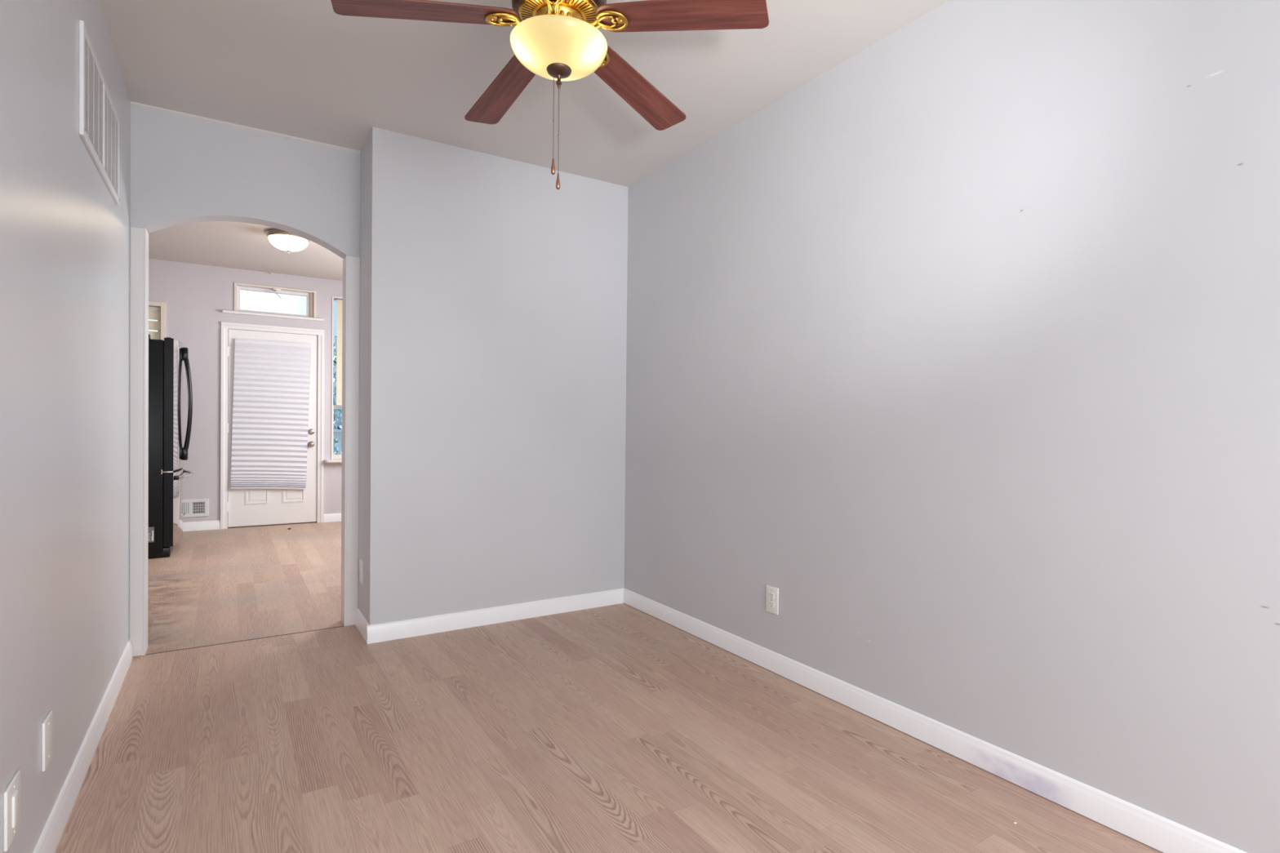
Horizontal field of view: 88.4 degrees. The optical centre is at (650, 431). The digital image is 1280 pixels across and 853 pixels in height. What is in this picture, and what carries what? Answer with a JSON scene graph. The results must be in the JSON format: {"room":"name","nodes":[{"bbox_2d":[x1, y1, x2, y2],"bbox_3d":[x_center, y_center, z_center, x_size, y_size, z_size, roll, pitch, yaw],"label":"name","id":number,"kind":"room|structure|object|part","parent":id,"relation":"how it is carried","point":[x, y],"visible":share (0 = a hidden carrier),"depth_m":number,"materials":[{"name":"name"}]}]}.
{"room":"empty living room","nodes":[
{"label":"empty living room","id":0,"kind":"room"},
{"bbox_2d":[0,0,130,852],"bbox_3d":[-0.704,-0.189,0.268,0.120,2.610,6.657,0,1,-33],"label":"wall","id":1,"kind":"structure","parent":0,"point":[64,239],"depth_m":1.76,"materials":[{"name":"paint"}]},
{"bbox_2d":[3,769,20,852],"bbox_3d":[-1.360,0.806,1.405,0.010,0.124,0.108,0,1,-33],"label":"wall plate","id":2,"kind":"object","parent":1,"relation":"attached to","point":[11,795],"visible":1,"depth_m":1.39,"materials":[{"name":"white plastic"}]},
{"bbox_2d":[41,711,52,771],"bbox_3d":[-1.534,0.786,1.676,0.008,0.122,0.086,0,1,-33],"label":"blank wall plate","id":3,"kind":"object","parent":1,"relation":"attached to","point":[46,726],"visible":1,"depth_m":1.66,"materials":[{"name":"white plastic"}]},
{"bbox_2d":[32,638,133,852],"bbox_3d":[-0.690,1.070,0.364,0.014,0.090,6.525,0,1,-33],"label":"baseboard","id":4,"kind":"structure","parent":1,"relation":"attached to","point":[48,842],"depth_m":2.03,"materials":[{"name":"white paint"}]},
{"bbox_2d":[79,20,119,205],"bbox_3d":[-1.967,-1.096,2.363,0.013,0.350,0.798,0,1,-33],"label":"air vent","id":5,"kind":"object","parent":1,"relation":"in","point":[99,120],"visible":1,"depth_m":2.26,"materials":[{"name":"white metal"}]},
{"bbox_2d":[129,226,148,657],"bbox_3d":[-2.458,0.051,3.165,0.059,2.028,0.130,0,1,-33],"label":"door frame","id":6,"kind":"structure","parent":1,"relation":"attached to","point":[139,237],"depth_m":3.11,"materials":[{"name":"beige paint"}]},
{"bbox_2d":[130,105,359,258],"bbox_3d":[-1.726,-0.329,3.634,3.860,2.793,0.115,0,1,-33],"label":"wall","id":7,"kind":"structure","parent":0,"point":[184,170],"depth_m":3.33,"materials":[{"name":"paint"}]},
{"bbox_2d":[130,101,360,154],"bbox_3d":[-2.015,-1.535,3.351,0.997,0.015,0.011,0,1,-33],"label":"trim","id":8,"kind":"structure","parent":7,"relation":"attached to","point":[133,104],"depth_m":3.32,"materials":[{"name":"paint"}]},
{"bbox_2d":[341,255,359,626],"bbox_3d":[-1.673,0.054,3.669,0.070,2.028,0.130,0,1,-33],"label":"door frame","id":9,"kind":"structure","parent":7,"relation":"attached to","point":[351,264],"depth_m":3.62,"materials":[{"name":"beige paint"}]},
{"bbox_2d":[148,258,342,522],"bbox_3d":[-3.972,-0.341,7.133,3.860,2.693,0.130,0,1,-33],"label":"wall","id":10,"kind":"structure","parent":0,"point":[195,296],"depth_m":6.72,"materials":[{"name":"paint"}]},
{"bbox_2d":[148,301,165,340],"bbox_3d":[-5.109,-0.691,6.369,0.680,1.165,0.116,0,1,-33],"label":"window","id":11,"kind":"structure","parent":10,"relation":"in","point":[162,321],"depth_m":6.49,"materials":[{"name":"white paint"}]},
{"bbox_2d":[148,306,159,339],"bbox_3d":[-5.101,-0.707,6.359,0.582,1.038,0.032,0,1,-33],"label":"window blind","id":12,"kind":"object","parent":11,"relation":"attached to","point":[153,314],"visible":0.16,"depth_m":6.49,"materials":[{"name":"beige plastic"}]},
{"bbox_3d":[-5.132,-0.691,6.405,0.600,1.085,0.030,0,1,-33],"label":"sash","id":13,"kind":"part","parent":11,"relation":"part of","materials":[{"name":"white paint"}]},
{"bbox_2d":[182,498,208,517],"bbox_3d":[-4.631,0.775,6.638,0.292,0.178,0.023,0,1,-33],"label":"air vent","id":14,"kind":"object","parent":10,"relation":"in","point":[199,507],"visible":0.66,"depth_m":6.66,"materials":[{"name":"white metal"}]},
{"bbox_2d":[182,520,220,531],"bbox_3d":[-4.949,0.958,6.443,1.238,0.090,0.014,0,1,-33],"label":"baseboard","id":15,"kind":"structure","parent":10,"relation":"attached to","point":[205,525],"depth_m":6.69,"materials":[{"name":"white paint"}]},
{"bbox_2d":[227,368,228,473],"bbox_3d":[-4.052,-0.033,7.080,0.830,2.055,0.030,0,1,-33],"label":"door stop","id":16,"kind":"object","parent":10,"relation":"attached to","point":[228,369],"visible":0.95,"depth_m":6.84,"materials":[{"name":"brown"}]},
{"bbox_2d":[220,321,324,528],"bbox_3d":[-4.014,-0.058,7.021,0.954,2.128,0.020,0,1,-33],"label":"door frame","id":17,"kind":"structure","parent":10,"relation":"attached to","point":[225,326],"depth_m":6.88,"materials":[{"name":"white paint"}]},
{"bbox_2d":[227,328,317,527],"bbox_3d":[-4.017,-0.032,7.019,0.832,2.052,0.109,0,1,-33],"label":"door","id":18,"kind":"structure","parent":10,"relation":"in","point":[249,506],"depth_m":7.06,"materials":[{"name":"white paint"}]},
{"bbox_3d":[-4.155,0.473,6.952,0.222,0.595,0.008,0,1,-33],"label":"raised panel","id":19,"kind":"part","parent":18,"relation":"part of","materials":[{"name":"white paint"}]},
{"bbox_2d":[230,338,311,488],"bbox_3d":[-4.024,-0.167,6.994,0.737,1.590,0.035,0,1,-33],"label":"pleated shade","id":20,"kind":"object","parent":18,"relation":"attached to","point":[271,379],"visible":1,"depth_m":6.98,"materials":[{"name":"white fabric"}]},
{"bbox_3d":[-3.867,0.474,7.137,0.222,0.595,0.008,0,1,-33],"label":"raised panel","id":21,"kind":"part","parent":18,"relation":"part of","materials":[{"name":"white paint"}]},
{"bbox_3d":[-3.707,0.141,7.197,0.066,0.066,0.069,0,1,-33],"label":"knob","id":22,"kind":"part","parent":18,"relation":"part of","materials":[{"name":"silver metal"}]},
{"bbox_2d":[222,282,324,321],"bbox_3d":[-4.028,-1.380,7.051,0.936,0.325,0.176,0,1,-33],"label":"window","id":23,"kind":"structure","parent":10,"relation":"in","point":[310,298],"depth_m":7.03,"materials":[{"name":"white paint"}]},
{"bbox_3d":[-3.994,-1.229,6.998,0.936,0.024,0.045,0,1,-33],"label":"sill","id":24,"kind":"part","parent":23,"relation":"part of","materials":[{"name":"white paint"}]},
{"bbox_3d":[-4.041,-1.381,7.070,0.686,0.279,0.040,0,1,-33],"label":"sash","id":25,"kind":"part","parent":23,"relation":"part of","materials":[{"name":"white paint"}]},
{"bbox_2d":[323,513,341,522],"bbox_3d":[-3.023,0.964,7.679,1.425,0.090,0.014,0,1,-33],"label":"baseboard","id":26,"kind":"structure","parent":10,"relation":"attached to","point":[329,517],"depth_m":7.34,"materials":[{"name":"white paint"}]},
{"bbox_2d":[324,296,342,462],"bbox_3d":[-3.190,-0.580,7.559,1.005,1.840,0.210,0,1,-33],"label":"window","id":27,"kind":"structure","parent":10,"relation":"in","point":[334,457],"depth_m":7.32,"materials":[{"name":"white paint"}]},
{"bbox_3d":[-3.170,0.328,7.523,1.005,0.025,0.100,0,1,-33],"label":"sill","id":28,"kind":"part","parent":27,"relation":"part of","materials":[{"name":"white paint"}]},
{"bbox_3d":[-3.244,0.009,7.610,0.797,0.607,0.027,0,1,-33],"label":"sash","id":29,"kind":"part","parent":27,"relation":"part of","materials":[{"name":"white paint"}]},
{"bbox_3d":[-3.250,-0.871,7.625,0.797,1.233,0.025,0,1,-33],"label":"sash","id":30,"kind":"part","parent":27,"relation":"part of","materials":[{"name":"white paint"}]},
{"bbox_2d":[336,299,342,404],"bbox_3d":[-3.208,-0.884,7.577,0.747,1.179,0.032,0,1,-33],"label":"window blind","id":31,"kind":"object","parent":27,"relation":"attached to","point":[340,303],"visible":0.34,"depth_m":7.39,"materials":[{"name":"beige plastic"}]},
{"bbox_2d":[148,221,343,280],"bbox_3d":[-2.870,-1.707,5.424,3.860,0.100,4.175,0,1,-33],"label":"ceiling","id":32,"kind":"structure","parent":0,"point":[226,244],"depth_m":6.13,"materials":[{"name":"paint"}]},
{"bbox_2d":[266,228,310,253],"bbox_3d":[-3.046,-1.576,5.539,0.326,0.168,0.326,0,1,-33],"label":"ceiling lamp","id":33,"kind":"object","parent":32,"relation":"attached to","point":[288,242],"visible":0.91,"depth_m":5.44,"materials":[{"name":"white glass"}]},
{"bbox_2d":[358,126,627,625],"bbox_3d":[-0.883,-0.232,3.890,1.497,2.610,0.366,0,1,-33],"label":"wall","id":34,"kind":"structure","parent":0,"point":[493,339],"depth_m":3.65,"materials":[{"name":"paint"}]},
{"bbox_2d":[359,558,363,583],"bbox_3d":[-1.558,0.751,3.542,0.009,0.122,0.080,0,1,-33],"label":"wall outlet","id":35,"kind":"object","parent":34,"relation":"attached to","point":[361,562],"visible":1,"depth_m":3.52,"materials":[{"name":"white plastic"}]},
{"bbox_2d":[355,608,369,642],"bbox_3d":[-1.529,1.026,3.491,0.014,0.090,0.354,0,1,-33],"label":"baseboard","id":36,"kind":"structure","parent":34,"relation":"attached to","point":[361,623],"depth_m":3.49,"materials":[{"name":"white paint"}]},
{"bbox_2d":[366,587,624,644],"bbox_3d":[-0.800,1.031,3.740,1.511,0.090,0.014,0,1,-33],"label":"baseboard","id":37,"kind":"structure","parent":34,"relation":"attached to","point":[378,633],"depth_m":3.66,"materials":[{"name":"white paint"}]},
{"bbox_2d":[99,0,949,186],"bbox_3d":[0.410,-1.541,0.959,2.734,0.100,6.657,0,1,-33],"label":"ceiling","id":38,"kind":"structure","parent":0,"point":[300,68],"depth_m":2.79,"materials":[{"name":"paint"}]},
{"bbox_2d":[330,0,768,189],"bbox_3d":[-0.319,-1.141,2.116,1.274,0.741,1.240,0,1,-33],"label":"ceiling fan","id":39,"kind":"object","parent":38,"relation":"hanging from","point":[558,41],"visible":1,"depth_m":2.02,"materials":[{"name":"brown wood"}]},
{"bbox_3d":[-0.664,-1.254,1.963,0.525,0.006,0.139,-7,11,-18],"label":"blade","id":40,"kind":"part","parent":39,"relation":"part of","materials":[{"name":"brown wood"}]},
{"bbox_3d":[-0.524,-1.258,2.405,0.139,0.006,0.525,-10,0,-37],"label":"blade","id":41,"kind":"part","parent":39,"relation":"part of","materials":[{"name":"brown wood"}]},
{"bbox_3d":[-0.308,-1.001,2.091,0.005,0.272,0.005,0,1,-33],"label":"pull chain","id":42,"kind":"part","parent":39,"relation":"part of","materials":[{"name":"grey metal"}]},
{"bbox_3d":[-0.292,-0.953,2.091,0.005,0.272,0.005,0,1,-33],"label":"pull chain","id":43,"kind":"part","parent":39,"relation":"part of","materials":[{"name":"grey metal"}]},
{"bbox_3d":[-0.290,-1.188,2.089,0.306,0.082,0.306,0,1,-33],"label":"lamp shade","id":44,"kind":"part","parent":39,"relation":"part of","materials":[{"name":"beige glass"}]},
{"bbox_3d":[-0.060,-1.253,2.409,0.139,0.006,0.525,-9,-12,34],"label":"blade","id":45,"kind":"part","parent":39,"relation":"part of","materials":[{"name":"brown wood"}]},
{"bbox_3d":[0.087,-1.246,1.969,0.525,0.006,0.139,8,-5,17],"label":"blade","id":46,"kind":"part","parent":39,"relation":"part of","materials":[{"name":"brown wood"}]},
{"bbox_2d":[54,521,1163,852],"bbox_3d":[-1.070,1.136,2.606,3.860,0.100,10.947,0,1,-33],"label":"floor","id":47,"kind":"structure","parent":0,"point":[616,728],"depth_m":2.28,"materials":[{"name":"brown wood"}]},
{"bbox_2d":[147,334,193,559],"bbox_3d":[-4.435,0.117,5.527,0.988,1.803,0.912,0,1,-33],"label":"refrigerator","id":48,"kind":"object","parent":47,"relation":"on","point":[166,357],"visible":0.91,"depth_m":5.33,"materials":[{"name":"black metal"}]},
{"bbox_2d":[147,530,153,540],"bbox_3d":[-4.029,0.838,5.271,0.079,0.080,0.001,0,1,-33],"label":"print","id":49,"kind":"object","parent":48,"relation":"attached to","point":[150,533],"depth_m":5.28,"materials":[{"name":"white"}]},
{"bbox_3d":[-4.009,-0.221,5.533,0.102,1.077,0.448,0,1,-33],"label":"door","id":50,"kind":"part","parent":48,"relation":"part of","materials":[{"name":"black plastic"}]},
{"bbox_3d":[-4.140,0.629,5.732,0.102,0.600,0.900,0,1,-33],"label":"freezer drawer","id":51,"kind":"part","parent":48,"relation":"part of","materials":[{"name":"black plastic"}]},
{"bbox_3d":[-4.114,0.629,5.749,0.044,0.596,0.900,0,1,-33],"label":"steel panel","id":52,"kind":"part","parent":48,"relation":"part of","materials":[{"name":"silver metal"}]},
{"bbox_3d":[-3.978,-0.221,5.552,0.014,1.073,0.450,0,1,-28],"label":"steel panel","id":53,"kind":"part","parent":48,"relation":"part of","materials":[{"name":"silver metal"}]},
{"bbox_3d":[-4.223,-0.228,5.933,0.014,1.073,0.450,0,1,-38],"label":"steel panel","id":54,"kind":"part","parent":48,"relation":"part of","materials":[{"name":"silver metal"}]},
{"bbox_3d":[-4.072,0.374,5.771,0.111,0.027,0.814,0,1,-33],"label":"handle","id":55,"kind":"part","parent":48,"relation":"part of","materials":[{"name":"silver metal"}]},
{"bbox_3d":[-4.040,-0.240,5.740,0.076,0.980,0.043,0,1,-20],"label":"handle","id":56,"kind":"part","parent":48,"relation":"part of","materials":[{"name":"black plastic"}]},
{"bbox_3d":[-4.077,-0.241,5.797,0.043,0.980,0.076,1,1,44],"label":"handle","id":57,"kind":"part","parent":48,"relation":"part of","materials":[{"name":"black plastic"}]},
{"bbox_2d":[146,626,344,654],"bbox_3d":[-2.044,1.092,3.378,0.881,0.051,0.008,0,1,-33],"label":"joint","id":58,"kind":"object","parent":47,"relation":"on","point":[340,626],"visible":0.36,"depth_m":3.36,"materials":[{"name":"brown wood"}]},
{"bbox_2d":[227,521,316,528],"bbox_3d":[-4.066,0.999,7.097,0.830,0.011,0.128,0,1,-33],"label":"threshold","id":59,"kind":"object","parent":47,"relation":"on","point":[310,522],"visible":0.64,"depth_m":7.04,"materials":[{"name":"brown"}]},
{"bbox_2d":[624,0,1279,852],"bbox_3d":[1.496,-0.182,1.680,0.120,2.610,6.657,0,1,-33],"label":"wall","id":60,"kind":"structure","parent":0,"point":[960,347],"depth_m":2.12,"materials":[{"name":"paint"}]},
{"bbox_2d":[765,585,778,615],"bbox_3d":[0.557,0.772,3.019,0.009,0.122,0.079,0,1,-33],"label":"wall outlet","id":61,"kind":"object","parent":60,"relation":"attached to","point":[772,593],"visible":1,"depth_m":3.01,"materials":[{"name":"white plastic"}]},
{"bbox_2d":[768,592,773,599],"bbox_3d":[0.555,0.753,3.018,0.004,0.027,0.029,0,1,-33],"label":"receptacle","id":62,"kind":"object","parent":61,"relation":"attached to","point":[771,594],"depth_m":3.02,"materials":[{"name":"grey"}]},
{"bbox_2d":[768,600,773,607],"bbox_3d":[0.555,0.792,3.018,0.004,0.027,0.029,0,1,-33],"label":"receptacle","id":63,"kind":"object","parent":61,"relation":"attached to","point":[771,602],"depth_m":3.02,"materials":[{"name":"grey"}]},
{"bbox_2d":[622,588,1247,852],"bbox_3d":[1.497,1.078,1.548,0.014,0.088,6.156,0,1,-33],"label":"baseboard","id":64,"kind":"structure","parent":60,"relation":"attached to","point":[1161,833],"depth_m":2.20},
{"label":"outside","id":65,"kind":"structure","parent":0,"visible":0},
{"bbox_3d":[-3.774,1.145,8.280,4.200,0.100,1.523,0,1,-33],"label":"deck","id":66,"kind":"object","parent":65,"visible":0},
{"bbox_2d":[333,429,342,454],"bbox_3d":[-3.930,0.531,8.896,3.200,1.110,0.120,0,1,-33],"label":"deck railing","id":67,"kind":"object","parent":66,"relation":"on","point":[337,434],"visible":0.02,"depth_m":8.73,"materials":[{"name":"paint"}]},
{"bbox_3d":[-3.925,0.039,8.890,3.200,0.125,0.120,0,1,-33],"label":"rail","id":68,"kind":"part","parent":67,"relation":"part of","materials":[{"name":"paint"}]},
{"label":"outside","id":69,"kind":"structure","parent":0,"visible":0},
{"bbox_3d":[-12.209,1.592,20.860,30.000,0.150,31.753,0,1,-33],"label":"ground","id":70,"kind":"structure","parent":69,"visible":0},
{"bbox_2d":[333,333,342,454],"bbox_3d":[-6.715,-0.394,15.314,2.812,4.088,2.856,0,1,-33],"label":"tree","id":71,"kind":"object","parent":70,"relation":"on","point":[337,415],"visible":0.05,"depth_m":14.69,"materials":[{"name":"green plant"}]}
]}

